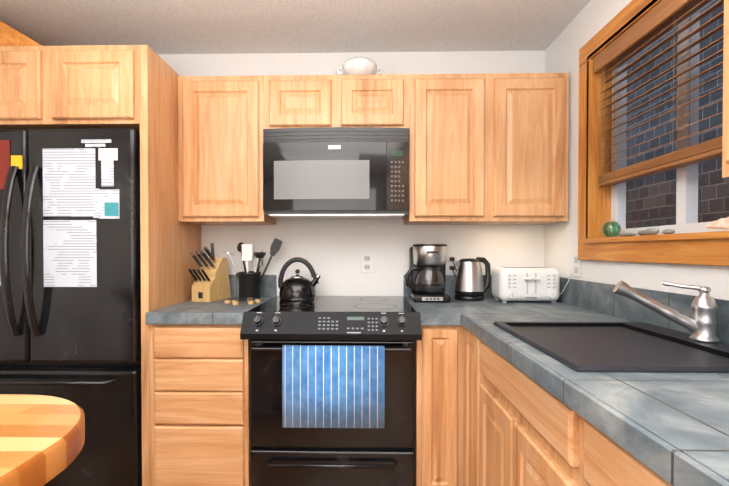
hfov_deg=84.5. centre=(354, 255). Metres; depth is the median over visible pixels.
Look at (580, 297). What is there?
countertop
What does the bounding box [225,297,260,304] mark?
trivet
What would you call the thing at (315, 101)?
upper cabinet
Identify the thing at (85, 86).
upper cabinet
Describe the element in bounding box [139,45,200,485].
panel
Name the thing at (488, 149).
upper cabinet
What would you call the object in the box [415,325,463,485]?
cabinet filler
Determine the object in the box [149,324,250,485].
drawers
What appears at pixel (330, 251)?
wall
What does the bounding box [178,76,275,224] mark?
upper cabinet
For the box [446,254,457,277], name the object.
electrical outlet
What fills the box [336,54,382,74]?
tureen
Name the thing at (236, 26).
ceiling
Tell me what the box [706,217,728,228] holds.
seashell
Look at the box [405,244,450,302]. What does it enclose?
coffee maker
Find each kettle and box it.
[278,257,320,300]
[454,257,490,300]
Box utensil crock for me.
[223,238,282,299]
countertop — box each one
[145,275,276,324]
[403,275,604,325]
[461,284,728,485]
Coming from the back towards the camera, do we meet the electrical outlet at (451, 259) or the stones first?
the electrical outlet at (451, 259)
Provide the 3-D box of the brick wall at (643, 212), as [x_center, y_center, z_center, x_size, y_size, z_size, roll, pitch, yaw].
[3.329,-1.058,1.374,0.050,5.500,9.000,0,1,1]
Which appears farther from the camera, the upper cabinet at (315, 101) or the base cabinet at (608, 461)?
the upper cabinet at (315, 101)
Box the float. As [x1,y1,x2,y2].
[601,221,620,236]
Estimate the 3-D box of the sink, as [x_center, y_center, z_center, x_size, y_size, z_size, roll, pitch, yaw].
[0.793,0.346,1.209,0.555,0.190,0.590,0,1,1]
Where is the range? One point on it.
(280, 454)
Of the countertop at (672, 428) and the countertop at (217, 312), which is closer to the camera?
the countertop at (672, 428)
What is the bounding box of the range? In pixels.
[240,296,421,485]
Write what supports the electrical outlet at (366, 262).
attached to the wall at (330, 251)
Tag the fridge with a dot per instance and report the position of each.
(70, 283)
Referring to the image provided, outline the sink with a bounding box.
[493,321,728,372]
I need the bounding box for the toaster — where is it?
[492,267,572,302]
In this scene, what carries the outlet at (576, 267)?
attached to the wall at (591, 19)
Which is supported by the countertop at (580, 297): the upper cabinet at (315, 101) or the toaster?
the toaster
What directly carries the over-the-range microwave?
attached to the upper cabinet at (315, 101)
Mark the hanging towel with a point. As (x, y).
(333, 386)
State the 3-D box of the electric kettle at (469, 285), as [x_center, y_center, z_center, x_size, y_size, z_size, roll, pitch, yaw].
[0.669,0.130,2.274,0.204,0.241,0.164,0,1,1]
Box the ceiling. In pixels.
[0,0,590,53]
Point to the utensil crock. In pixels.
(249, 283)
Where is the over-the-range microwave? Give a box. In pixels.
[263,127,408,219]
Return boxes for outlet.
[361,253,372,271]
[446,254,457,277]
[573,253,580,276]
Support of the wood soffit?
attached to the ceiling
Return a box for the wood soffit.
[0,21,41,45]
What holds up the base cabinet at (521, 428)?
on the floor
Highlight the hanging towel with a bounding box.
[282,345,384,427]
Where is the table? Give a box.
[0,394,84,485]
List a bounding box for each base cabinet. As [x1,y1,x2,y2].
[463,328,470,485]
[471,333,583,485]
[584,419,671,485]
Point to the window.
(596, 244)
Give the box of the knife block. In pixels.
[188,243,230,301]
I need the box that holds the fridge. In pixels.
[0,128,141,485]
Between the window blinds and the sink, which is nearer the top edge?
the window blinds
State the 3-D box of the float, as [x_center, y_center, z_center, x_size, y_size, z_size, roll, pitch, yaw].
[1.131,-0.114,1.771,0.077,0.075,0.077,0,1,1]
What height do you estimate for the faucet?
0.172 m
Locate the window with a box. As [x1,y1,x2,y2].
[578,0,728,265]
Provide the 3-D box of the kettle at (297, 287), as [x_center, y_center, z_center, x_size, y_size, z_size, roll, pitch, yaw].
[-0.307,0.127,2.234,0.240,0.233,0.202,0,1,1]
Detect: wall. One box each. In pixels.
[157,50,544,295]
[544,0,728,299]
[626,0,728,228]
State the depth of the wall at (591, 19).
1.96 m
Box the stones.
[618,228,674,236]
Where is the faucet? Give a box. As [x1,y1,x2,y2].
[613,280,718,342]
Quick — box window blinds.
[594,0,723,185]
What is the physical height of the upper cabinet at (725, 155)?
0.762 m
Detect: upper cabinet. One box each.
[0,45,139,131]
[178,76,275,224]
[264,74,408,128]
[404,73,568,224]
[722,0,728,177]
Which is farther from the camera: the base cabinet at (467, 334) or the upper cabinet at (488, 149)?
the upper cabinet at (488, 149)
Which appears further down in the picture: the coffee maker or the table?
the table

